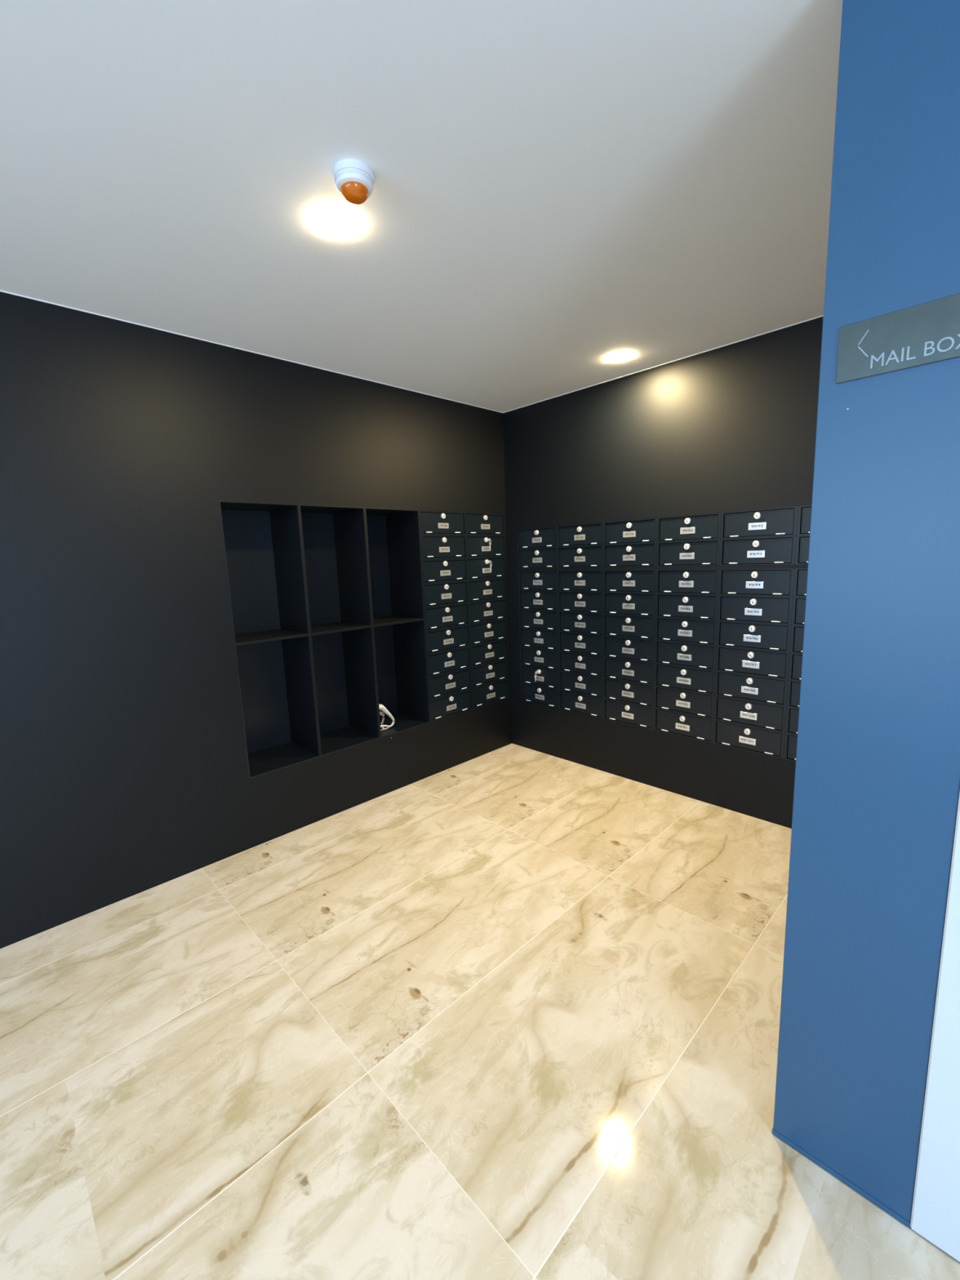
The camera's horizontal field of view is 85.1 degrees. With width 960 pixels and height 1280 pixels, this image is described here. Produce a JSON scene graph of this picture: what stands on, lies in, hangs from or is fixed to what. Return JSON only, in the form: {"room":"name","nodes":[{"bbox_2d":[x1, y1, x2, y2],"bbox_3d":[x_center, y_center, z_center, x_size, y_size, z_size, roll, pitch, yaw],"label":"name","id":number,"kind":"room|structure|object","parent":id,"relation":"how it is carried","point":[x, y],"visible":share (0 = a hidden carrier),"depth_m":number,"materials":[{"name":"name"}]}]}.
{"room":"apartment mail room","nodes":[
{"label":"apartment mail room","id":0,"kind":"room"},
{"bbox_2d":[0,291,511,948],"bbox_3d":[-1.960,-0.034,2.019,6.350,2.400,0.421,-11,12,-43],"label":"wall","id":1,"kind":"structure","parent":0,"point":[124,774],"depth_m":2.25,"materials":[{"name":"grey paint"}]},
{"bbox_2d":[0,289,502,413],"bbox_3d":[-1.937,-1.183,1.602,5.876,0.004,0.004,-11,12,-43],"label":"trim","id":2,"kind":"structure","parent":1,"relation":"attached to","point":[0,290],"depth_m":2.32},
{"bbox_2d":[218,500,430,778],"bbox_3d":[-0.887,-0.067,3.030,1.160,1.352,0.357,-11,12,-43],"label":"shelving unit","id":3,"kind":"object","parent":1,"relation":"in","point":[326,602],"visible":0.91,"depth_m":3.07,"materials":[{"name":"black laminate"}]},
{"bbox_2d":[378,703,394,730],"bbox_3d":[-0.606,0.478,3.257,0.166,0.172,0.052,-11,12,-43],"label":"strap","id":4,"kind":"object","parent":3,"relation":"in","point":[382,708],"visible":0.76,"depth_m":3.26,"materials":[{"name":"white fabric"}]},
{"bbox_2d":[429,688,472,722],"bbox_3d":[-0.292,0.427,3.632,0.381,0.149,0.308,-11,12,-43],"label":"mailbox","id":5,"kind":"object","parent":1,"relation":"attached to","point":[441,708],"visible":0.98,"depth_m":3.52,"materials":[{"name":"black metal"}]},
{"bbox_2d":[427,667,471,700],"bbox_3d":[-0.298,0.279,3.608,0.381,0.149,0.308,-11,12,-43],"label":"mailbox","id":6,"kind":"object","parent":5,"relation":"on","point":[446,684],"visible":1,"depth_m":3.50,"materials":[{"name":"black metal"}]},
{"bbox_2d":[426,646,471,677],"bbox_3d":[-0.303,0.130,3.585,0.381,0.149,0.308,-11,12,-43],"label":"mailbox","id":7,"kind":"object","parent":6,"relation":"on","point":[460,659],"visible":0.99,"depth_m":3.48,"materials":[{"name":"black metal"}]},
{"bbox_2d":[425,624,470,654],"bbox_3d":[-0.308,-0.018,3.562,0.381,0.149,0.308,-11,12,-43],"label":"mailbox","id":8,"kind":"object","parent":7,"relation":"on","point":[459,637],"visible":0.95,"depth_m":3.45,"materials":[{"name":"black metal"}]},
{"bbox_2d":[424,602,469,631],"bbox_3d":[-0.314,-0.167,3.538,0.381,0.149,0.308,-11,12,-43],"label":"mailbox","id":9,"kind":"object","parent":8,"relation":"on","point":[440,617],"visible":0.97,"depth_m":3.43,"materials":[{"name":"black metal"}]},
{"bbox_2d":[422,580,468,607],"bbox_3d":[-0.319,-0.315,3.515,0.381,0.149,0.308,-11,12,-43],"label":"mailbox","id":10,"kind":"object","parent":9,"relation":"on","point":[443,593],"visible":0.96,"depth_m":3.41,"materials":[{"name":"black metal"}]},
{"bbox_2d":[422,558,467,583],"bbox_3d":[-0.324,-0.463,3.492,0.381,0.149,0.308,-11,12,-43],"label":"mailbox","id":11,"kind":"object","parent":10,"relation":"on","point":[449,570],"visible":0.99,"depth_m":3.38,"materials":[{"name":"black metal"}]},
{"bbox_2d":[420,534,466,559],"bbox_3d":[-0.329,-0.612,3.469,0.381,0.149,0.308,-11,12,-43],"label":"mailbox","id":12,"kind":"object","parent":11,"relation":"on","point":[433,546],"visible":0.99,"depth_m":3.36,"materials":[{"name":"black metal"}]},
{"bbox_2d":[419,510,466,535],"bbox_3d":[-0.335,-0.760,3.445,0.381,0.149,0.308,-11,12,-43],"label":"mailbox","id":13,"kind":"object","parent":12,"relation":"on","point":[432,522],"visible":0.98,"depth_m":3.34,"materials":[{"name":"black metal"}]},
{"bbox_2d":[469,618,507,646],"bbox_3d":[-0.036,-0.069,3.824,0.381,0.149,0.308,-11,12,-43],"label":"mailbox","id":14,"kind":"object","parent":1,"relation":"attached to","point":[495,630],"visible":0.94,"depth_m":3.72,"materials":[{"name":"black metal"}]},
{"bbox_2d":[468,598,506,624],"bbox_3d":[-0.041,-0.217,3.801,0.381,0.149,0.308,-11,12,-43],"label":"mailbox","id":15,"kind":"object","parent":14,"relation":"on","point":[482,611],"visible":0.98,"depth_m":3.69,"materials":[{"name":"black metal"}]},
{"bbox_2d":[467,577,506,602],"bbox_3d":[-0.046,-0.366,3.778,0.381,0.149,0.308,-11,12,-43],"label":"mailbox","id":16,"kind":"object","parent":15,"relation":"on","point":[486,589],"visible":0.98,"depth_m":3.67,"materials":[{"name":"black metal"}]},
{"bbox_2d":[466,556,506,580],"bbox_3d":[-0.052,-0.514,3.755,0.381,0.149,0.308,-11,12,-43],"label":"mailbox","id":17,"kind":"object","parent":16,"relation":"on","point":[478,568],"visible":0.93,"depth_m":3.65,"materials":[{"name":"black metal"}]},
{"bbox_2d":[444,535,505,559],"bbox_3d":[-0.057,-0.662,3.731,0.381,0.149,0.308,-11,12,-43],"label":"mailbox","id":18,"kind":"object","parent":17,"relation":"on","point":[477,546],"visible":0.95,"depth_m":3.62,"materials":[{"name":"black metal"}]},
{"bbox_2d":[465,511,505,535],"bbox_3d":[-0.062,-0.811,3.708,0.381,0.149,0.308,-11,12,-43],"label":"mailbox","id":19,"kind":"object","parent":18,"relation":"on","point":[476,523],"visible":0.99,"depth_m":3.60,"materials":[{"name":"black metal"}]},
{"bbox_2d":[471,679,509,709],"bbox_3d":[-0.020,0.376,3.894,0.381,0.149,0.308,-11,12,-43],"label":"mailbox","id":20,"kind":"object","parent":1,"relation":"attached to","point":[494,692],"visible":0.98,"depth_m":3.79,"materials":[{"name":"black metal"}]},
{"bbox_2d":[471,658,508,688],"bbox_3d":[-0.025,0.228,3.871,0.381,0.149,0.308,-11,12,-43],"label":"mailbox","id":21,"kind":"object","parent":20,"relation":"on","point":[487,673],"visible":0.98,"depth_m":3.76,"materials":[{"name":"black metal"}]},
{"bbox_2d":[470,639,508,667],"bbox_3d":[-0.031,0.079,3.848,0.381,0.149,0.308,-11,12,-43],"label":"mailbox","id":22,"kind":"object","parent":21,"relation":"on","point":[493,651],"visible":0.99,"depth_m":3.74,"materials":[{"name":"black metal"}]},
{"bbox_2d":[502,413,511,742],"bbox_3d":[0.201,-0.391,3.812,0.004,2.396,0.003,-11,12,-43],"label":"trim","id":23,"kind":"structure","parent":1,"relation":"attached to","point":[503,413],"depth_m":3.80,"materials":[{"name":"grey paint"}]},
{"bbox_2d":[0,0,842,412],"bbox_3d":[-0.090,-1.042,-0.115,6.350,0.120,5.750,-11,12,-43],"label":"ceiling","id":24,"kind":"structure","parent":0,"point":[562,187],"depth_m":1.36,"materials":[{"name":"white paint"}]},
{"bbox_2d":[311,205,360,236],"bbox_3d":[-0.422,-1.224,1.536,0.140,0.010,0.140,-11,12,-43],"label":"recessed light","id":25,"kind":"object","parent":24,"relation":"in","point":[337,221],"visible":1,"depth_m":1.52,"materials":[{"name":"white"}]},
{"bbox_2d":[333,158,374,204],"bbox_3d":[-0.325,-1.171,1.352,0.104,0.062,0.104,-11,12,-43],"label":"smoke detector","id":26,"kind":"object","parent":24,"relation":"attached to","point":[353,179],"visible":1,"depth_m":1.32,"materials":[{"name":"white plastic"}]},
{"bbox_2d":[605,351,634,362],"bbox_3d":[0.716,-1.442,2.673,0.140,0.010,0.140,-11,12,-43],"label":"recessed light","id":27,"kind":"object","parent":24,"relation":"in","point":[619,357],"visible":1,"depth_m":2.65,"materials":[{"name":"white"}]},
{"bbox_2d":[0,743,959,1279],"bbox_3d":[-0.001,1.446,0.276,6.350,0.120,5.750,-11,12,-43],"label":"floor","id":28,"kind":"structure","parent":0,"point":[512,1011],"depth_m":1.50,"materials":[{"name":"tile"}]},
{"bbox_2d":[503,316,822,828],"bbox_3d":[1.314,-0.302,2.984,0.420,2.400,2.750,-11,12,-43],"label":"wall","id":29,"kind":"structure","parent":0,"point":[731,428],"depth_m":2.89,"materials":[{"name":"grey paint"}]},
{"bbox_2d":[520,682,559,708],"bbox_3d":[0.529,0.376,3.836,0.308,0.135,0.349,-11,12,-43],"label":"mailbox","id":30,"kind":"object","parent":29,"relation":"attached to","point":[538,695],"visible":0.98,"depth_m":3.73,"materials":[{"name":"black metal"}]},
{"bbox_2d":[520,664,559,689],"bbox_3d":[0.524,0.242,3.815,0.308,0.135,0.349,-11,12,-43],"label":"mailbox","id":31,"kind":"object","parent":30,"relation":"on","point":[545,677],"visible":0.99,"depth_m":3.71,"materials":[{"name":"black metal"}]},
{"bbox_2d":[520,646,558,670],"bbox_3d":[0.519,0.108,3.794,0.308,0.135,0.349,-11,12,-43],"label":"mailbox","id":32,"kind":"object","parent":31,"relation":"on","point":[530,656],"visible":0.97,"depth_m":3.69,"materials":[{"name":"black metal"}]},
{"bbox_2d":[519,627,558,650],"bbox_3d":[0.515,-0.026,3.773,0.308,0.135,0.349,-11,12,-43],"label":"mailbox","id":33,"kind":"object","parent":32,"relation":"on","point":[529,637],"visible":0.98,"depth_m":3.67,"materials":[{"name":"black metal"}]},
{"bbox_2d":[519,608,558,631],"bbox_3d":[0.510,-0.161,3.752,0.308,0.135,0.349,-11,12,-43],"label":"mailbox","id":34,"kind":"object","parent":33,"relation":"on","point":[528,619],"visible":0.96,"depth_m":3.65,"materials":[{"name":"black metal"}]},
{"bbox_2d":[518,590,558,611],"bbox_3d":[0.505,-0.295,3.731,0.308,0.135,0.349,-11,12,-43],"label":"mailbox","id":35,"kind":"object","parent":34,"relation":"on","point":[541,600],"visible":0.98,"depth_m":3.62,"materials":[{"name":"black metal"}]},
{"bbox_2d":[518,570,557,591],"bbox_3d":[0.500,-0.429,3.710,0.308,0.135,0.349,-11,12,-43],"label":"mailbox","id":36,"kind":"object","parent":35,"relation":"on","point":[544,580],"visible":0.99,"depth_m":3.61,"materials":[{"name":"black metal"}]},
{"bbox_2d":[559,689,603,718],"bbox_3d":[0.773,0.406,3.588,0.308,0.135,0.349,-11,12,-43],"label":"mailbox","id":37,"kind":"object","parent":29,"relation":"attached to","point":[593,706],"visible":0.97,"depth_m":3.48,"materials":[{"name":"black metal"}]},
{"bbox_2d":[558,671,603,697],"bbox_3d":[0.769,0.272,3.567,0.308,0.135,0.349,-11,12,-43],"label":"mailbox","id":38,"kind":"object","parent":37,"relation":"on","point":[588,685],"visible":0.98,"depth_m":3.46,"materials":[{"name":"black metal"}]},
{"bbox_2d":[558,651,603,677],"bbox_3d":[0.764,0.138,3.546,0.308,0.135,0.349,-11,12,-43],"label":"mailbox","id":39,"kind":"object","parent":38,"relation":"on","point":[581,664],"visible":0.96,"depth_m":3.44,"materials":[{"name":"black metal"}]},
{"bbox_2d":[558,631,603,656],"bbox_3d":[0.759,0.004,3.525,0.308,0.135,0.349,-11,12,-43],"label":"mailbox","id":40,"kind":"object","parent":39,"relation":"on","point":[573,642],"visible":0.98,"depth_m":3.42,"materials":[{"name":"black metal"}]},
{"bbox_2d":[558,611,603,635],"bbox_3d":[0.754,-0.131,3.504,0.308,0.135,0.349,-11,12,-43],"label":"mailbox","id":41,"kind":"object","parent":40,"relation":"on","point":[571,622],"visible":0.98,"depth_m":3.40,"materials":[{"name":"black metal"}]},
{"bbox_2d":[557,591,603,613],"bbox_3d":[0.750,-0.265,3.483,0.308,0.135,0.349,-11,12,-43],"label":"mailbox","id":42,"kind":"object","parent":41,"relation":"on","point":[567,601],"visible":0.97,"depth_m":3.38,"materials":[{"name":"black metal"}]},
{"bbox_2d":[557,569,603,591],"bbox_3d":[0.745,-0.399,3.462,0.308,0.135,0.349,-11,12,-43],"label":"mailbox","id":43,"kind":"object","parent":42,"relation":"on","point":[588,580],"visible":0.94,"depth_m":3.35,"materials":[{"name":"black metal"}]},
{"bbox_2d":[603,698,653,729],"bbox_3d":[1.018,0.437,3.341,0.308,0.135,0.349,-11,12,-43],"label":"mailbox","id":44,"kind":"object","parent":29,"relation":"attached to","point":[628,713],"visible":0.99,"depth_m":3.23,"materials":[{"name":"black metal"}]},
{"bbox_2d":[603,677,654,707],"bbox_3d":[1.013,0.302,3.320,0.308,0.135,0.349,-11,12,-43],"label":"mailbox","id":45,"kind":"object","parent":44,"relation":"on","point":[639,694],"visible":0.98,"depth_m":3.21,"materials":[{"name":"black metal"}]},
{"bbox_2d":[603,656,654,685],"bbox_3d":[1.009,0.168,3.299,0.308,0.135,0.349,-11,12,-43],"label":"mailbox","id":46,"kind":"object","parent":45,"relation":"on","point":[628,670],"visible":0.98,"depth_m":3.19,"materials":[{"name":"black metal"}]},
{"bbox_2d":[603,635,655,662],"bbox_3d":[1.004,0.034,3.277,0.308,0.135,0.349,-11,12,-43],"label":"mailbox","id":47,"kind":"object","parent":46,"relation":"on","point":[619,647],"visible":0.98,"depth_m":3.17,"materials":[{"name":"black metal"}]},
{"bbox_2d":[603,613,655,639],"bbox_3d":[0.999,-0.100,3.256,0.308,0.135,0.349,-11,12,-43],"label":"mailbox","id":48,"kind":"object","parent":47,"relation":"on","point":[615,625],"visible":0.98,"depth_m":3.15,"materials":[{"name":"black metal"}]},
{"bbox_2d":[603,591,655,617],"bbox_3d":[0.994,-0.235,3.235,0.308,0.135,0.349,-11,12,-43],"label":"mailbox","id":49,"kind":"object","parent":48,"relation":"on","point":[639,604],"visible":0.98,"depth_m":3.13,"materials":[{"name":"black metal"}]},
{"bbox_2d":[603,569,656,593],"bbox_3d":[0.990,-0.369,3.214,0.308,0.135,0.349,-11,12,-43],"label":"mailbox","id":50,"kind":"object","parent":49,"relation":"on","point":[643,581],"visible":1,"depth_m":3.11,"materials":[{"name":"black metal"}]},
{"bbox_2d":[518,564,808,570],"bbox_3d":[1.112,-0.429,3.081,0.301,0.016,2.097,-11,12,-43],"label":"trim","id":51,"kind":"structure","parent":29,"relation":"attached to","point":[750,566],"depth_m":2.90,"materials":[{"name":"grey metal"}]},
{"bbox_2d":[517,546,557,568],"bbox_3d":[0.495,-0.580,3.686,0.308,0.135,0.349,-11,12,-43],"label":"mailbox","id":52,"kind":"object","parent":51,"relation":"on","point":[541,557],"visible":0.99,"depth_m":3.58,"materials":[{"name":"black metal"}]},
{"bbox_2d":[516,526,557,549],"bbox_3d":[0.490,-0.714,3.665,0.308,0.135,0.349,-11,12,-43],"label":"mailbox","id":53,"kind":"object","parent":52,"relation":"on","point":[541,537],"visible":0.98,"depth_m":3.56,"materials":[{"name":"black metal"}]},
{"bbox_2d":[557,545,603,568],"bbox_3d":[0.740,-0.550,3.438,0.308,0.135,0.349,-11,12,-43],"label":"mailbox","id":54,"kind":"object","parent":51,"relation":"on","point":[592,556],"visible":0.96,"depth_m":3.33,"materials":[{"name":"black metal"}]},
{"bbox_2d":[556,522,606,546],"bbox_3d":[0.735,-0.684,3.417,0.308,0.135,0.349,-11,12,-43],"label":"mailbox","id":55,"kind":"object","parent":54,"relation":"on","point":[589,534],"visible":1,"depth_m":3.31,"materials":[{"name":"black metal"}]},
{"bbox_2d":[603,542,657,567],"bbox_3d":[0.984,-0.519,3.190,0.308,0.135,0.349,-11,12,-43],"label":"mailbox","id":56,"kind":"object","parent":51,"relation":"on","point":[642,554],"visible":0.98,"depth_m":3.09,"materials":[{"name":"black metal"}]},
{"bbox_2d":[603,517,657,545],"bbox_3d":[0.980,-0.654,3.169,0.308,0.135,0.349,-11,12,-43],"label":"mailbox","id":57,"kind":"object","parent":56,"relation":"on","point":[638,531],"visible":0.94,"depth_m":3.06,"materials":[{"name":"black metal"}]},
{"bbox_2d":[656,539,719,566],"bbox_3d":[1.229,-0.489,2.943,0.308,0.135,0.349,-11,12,-43],"label":"mailbox","id":58,"kind":"object","parent":51,"relation":"on","point":[692,553],"visible":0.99,"depth_m":2.84,"materials":[{"name":"black metal"}]},
{"bbox_2d":[657,512,720,542],"bbox_3d":[1.224,-0.624,2.922,0.308,0.135,0.349,-11,12,-43],"label":"mailbox","id":59,"kind":"object","parent":58,"relation":"on","point":[705,526],"visible":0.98,"depth_m":2.82,"materials":[{"name":"black metal"}]},
{"bbox_2d":[719,535,796,565],"bbox_3d":[1.474,-0.459,2.695,0.308,0.135,0.349,-11,12,-43],"label":"mailbox","id":60,"kind":"object","parent":51,"relation":"on","point":[776,550],"visible":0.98,"depth_m":2.59,"materials":[{"name":"black metal"}]},
{"bbox_2d":[720,506,798,539],"bbox_3d":[1.469,-0.593,2.674,0.308,0.135,0.349,-11,12,-43],"label":"mailbox","id":61,"kind":"object","parent":60,"relation":"on","point":[774,522],"visible":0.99,"depth_m":2.57,"materials":[{"name":"black metal"}]},
{"bbox_2d":[795,534,809,564],"bbox_3d":[1.718,-0.429,2.447,0.308,0.135,0.349,-11,12,-43],"label":"mailbox","id":62,"kind":"object","parent":51,"relation":"on","point":[802,553],"visible":0.04,"depth_m":2.45,"materials":[{"name":"black metal"}]},
{"bbox_2d":[796,504,811,535],"bbox_3d":[1.713,-0.563,2.426,0.308,0.135,0.349,-11,12,-43],"label":"mailbox","id":63,"kind":"object","parent":62,"relation":"on","point":[804,512],"visible":0.06,"depth_m":2.43,"materials":[{"name":"black metal"}]},
{"bbox_2d":[502,315,823,413],"bbox_3d":[1.069,-1.463,2.705,0.004,0.004,2.600,-11,12,-43],"label":"trim","id":64,"kind":"structure","parent":29,"relation":"attached to","point":[822,315],"depth_m":2.72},
{"bbox_2d":[653,707,713,742],"bbox_3d":[1.263,0.467,3.093,0.308,0.135,0.349,-11,12,-43],"label":"mailbox","id":65,"kind":"object","parent":29,"relation":"attached to","point":[700,728],"visible":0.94,"depth_m":2.98,"materials":[{"name":"black metal"}]},
{"bbox_2d":[653,685,714,719],"bbox_3d":[1.258,0.333,3.072,0.308,0.135,0.349,-11,12,-43],"label":"mailbox","id":66,"kind":"object","parent":65,"relation":"on","point":[691,703],"visible":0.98,"depth_m":2.96,"materials":[{"name":"black metal"}]},
{"bbox_2d":[654,662,715,695],"bbox_3d":[1.253,0.198,3.051,0.308,0.135,0.349,-11,12,-43],"label":"mailbox","id":67,"kind":"object","parent":66,"relation":"on","point":[679,677],"visible":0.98,"depth_m":2.94,"materials":[{"name":"black metal"}]},
{"bbox_2d":[654,640,716,671],"bbox_3d":[1.248,0.064,3.030,0.308,0.135,0.349,-11,12,-43],"label":"mailbox","id":68,"kind":"object","parent":67,"relation":"on","point":[670,653],"visible":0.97,"depth_m":2.92,"materials":[{"name":"black metal"}]},
{"bbox_2d":[655,617,717,645],"bbox_3d":[1.244,-0.070,3.009,0.308,0.135,0.349,-11,12,-43],"label":"mailbox","id":69,"kind":"object","parent":68,"relation":"on","point":[703,632],"visible":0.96,"depth_m":2.90,"materials":[{"name":"black metal"}]},
{"bbox_2d":[655,593,718,620],"bbox_3d":[1.239,-0.204,2.987,0.308,0.135,0.349,-11,12,-43],"label":"mailbox","id":70,"kind":"object","parent":69,"relation":"on","point":[695,606],"visible":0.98,"depth_m":2.88,"materials":[{"name":"black metal"}]},
{"bbox_2d":[656,568,719,595],"bbox_3d":[1.234,-0.339,2.966,0.308,0.135,0.349,-11,12,-43],"label":"mailbox","id":71,"kind":"object","parent":70,"relation":"on","point":[676,581],"visible":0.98,"depth_m":2.86,"materials":[{"name":"black metal"}]},
{"bbox_2d":[712,719,785,759],"bbox_3d":[1.508,0.497,2.845,0.308,0.135,0.349,-11,12,-43],"label":"mailbox","id":72,"kind":"object","parent":29,"relation":"attached to","point":[755,740],"visible":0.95,"depth_m":2.74,"materials":[{"name":"black metal"}]},
{"bbox_2d":[713,695,786,733],"bbox_3d":[1.503,0.363,2.824,0.308,0.135,0.349,-11,12,-43],"label":"mailbox","id":73,"kind":"object","parent":72,"relation":"on","point":[742,712],"visible":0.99,"depth_m":2.72,"materials":[{"name":"black metal"}]},
{"bbox_2d":[714,671,787,706],"bbox_3d":[1.498,0.229,2.803,0.308,0.135,0.349,-11,12,-43],"label":"mailbox","id":74,"kind":"object","parent":73,"relation":"on","point":[771,691],"visible":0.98,"depth_m":2.69,"materials":[{"name":"black metal"}]},
{"bbox_2d":[715,645,789,679],"bbox_3d":[1.493,0.094,2.782,0.308,0.135,0.349,-11,12,-43],"label":"mailbox","id":75,"kind":"object","parent":74,"relation":"on","point":[767,664],"visible":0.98,"depth_m":2.67,"materials":[{"name":"black metal"}]},
{"bbox_2d":[716,620,791,652],"bbox_3d":[1.488,-0.040,2.761,0.308,0.135,0.349,-11,12,-43],"label":"mailbox","id":76,"kind":"object","parent":75,"relation":"on","point":[756,636],"visible":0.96,"depth_m":2.65,"materials":[{"name":"black metal"}]},
{"bbox_2d":[717,595,792,625],"bbox_3d":[1.484,-0.174,2.740,0.308,0.135,0.349,-11,12,-43],"label":"mailbox","id":77,"kind":"object","parent":76,"relation":"on","point":[736,608],"visible":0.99,"depth_m":2.63,"materials":[{"name":"black metal"}]},
{"bbox_2d":[718,568,794,596],"bbox_3d":[1.479,-0.308,2.719,0.308,0.135,0.349,-11,12,-43],"label":"mailbox","id":78,"kind":"object","parent":77,"relation":"on","point":[775,582],"visible":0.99,"depth_m":2.61,"materials":[{"name":"black metal"}]},
{"bbox_2d":[783,733,797,761],"bbox_3d":[1.752,0.527,2.597,0.308,0.135,0.349,-11,12,-43],"label":"mailbox","id":79,"kind":"object","parent":29,"relation":"attached to","point":[790,740],"visible":0.04,"depth_m":2.60,"materials":[{"name":"black metal"}]},
{"bbox_2d":[785,706,799,735],"bbox_3d":[1.747,0.393,2.576,0.308,0.135,0.349,-11,12,-43],"label":"mailbox","id":80,"kind":"object","parent":79,"relation":"on","point":[792,713],"visible":0.03,"depth_m":2.58,"materials":[{"name":"black metal"}]},
{"bbox_2d":[786,680,800,708],"bbox_3d":[1.743,0.259,2.555,0.308,0.135,0.349,-11,12,-43],"label":"mailbox","id":81,"kind":"object","parent":80,"relation":"on","point":[793,686],"visible":0.06,"depth_m":2.56,"materials":[{"name":"black metal"}]},
{"bbox_2d":[787,653,802,681],"bbox_3d":[1.738,0.125,2.534,0.308,0.135,0.349,-11,12,-43],"label":"mailbox","id":82,"kind":"object","parent":81,"relation":"on","point":[795,659],"visible":0.02,"depth_m":2.54,"materials":[{"name":"black metal"}]},
{"bbox_2d":[789,625,804,653],"bbox_3d":[1.733,-0.010,2.513,0.308,0.135,0.349,-11,12,-43],"label":"mailbox","id":83,"kind":"object","parent":82,"relation":"on","point":[797,631],"visible":0.04,"depth_m":2.52,"materials":[{"name":"black metal"}]},
{"bbox_2d":[791,596,805,625],"bbox_3d":[1.728,-0.144,2.492,0.308,0.135,0.349,-11,12,-43],"label":"mailbox","id":84,"kind":"object","parent":83,"relation":"on","point":[798,602],"visible":0.03,"depth_m":2.50,"materials":[{"name":"black metal"}]},
{"bbox_2d":[792,568,807,596],"bbox_3d":[1.724,-0.278,2.471,0.308,0.135,0.349,-11,12,-43],"label":"mailbox","id":85,"kind":"object","parent":84,"relation":"on","point":[800,580],"visible":0.06,"depth_m":2.48,"materials":[{"name":"black metal"}]},
{"bbox_2d":[773,0,959,1262],"bbox_3d":[1.809,0.142,0.037,0.154,2.397,3.103,-11,12,-43],"label":"wall","id":86,"kind":"structure","parent":0,"point":[876,793],"depth_m":1.00,"materials":[{"name":"blue paint"}]},
{"bbox_2d":[772,1128,911,1227],"bbox_3d":[0.856,1.197,1.231,0.152,0.012,0.262,-11,12,-43],"label":"baseboard","id":87,"kind":"structure","parent":86,"relation":"attached to","point":[784,1140],"depth_m":1.17,"materials":[{"name":"blue paint"}]},
{"bbox_2d":[835,293,959,383],"bbox_3d":[0.745,-0.522,0.901,0.005,0.098,0.216,-11,12,-43],"label":"wall sign","id":88,"kind":"object","parent":86,"relation":"attached to","point":[929,332],"visible":1,"depth_m":0.91,"materials":[{"name":"metal"}]},
{"bbox_2d":[909,1226,959,1262],"bbox_3d":[0.998,1.221,1.089,0.147,0.002,0.658,-11,12,-43],"label":"trim","id":89,"kind":"structure","parent":86,"relation":"attached to","point":[909,1227],"depth_m":1.06,"materials":[{"name":"white"}]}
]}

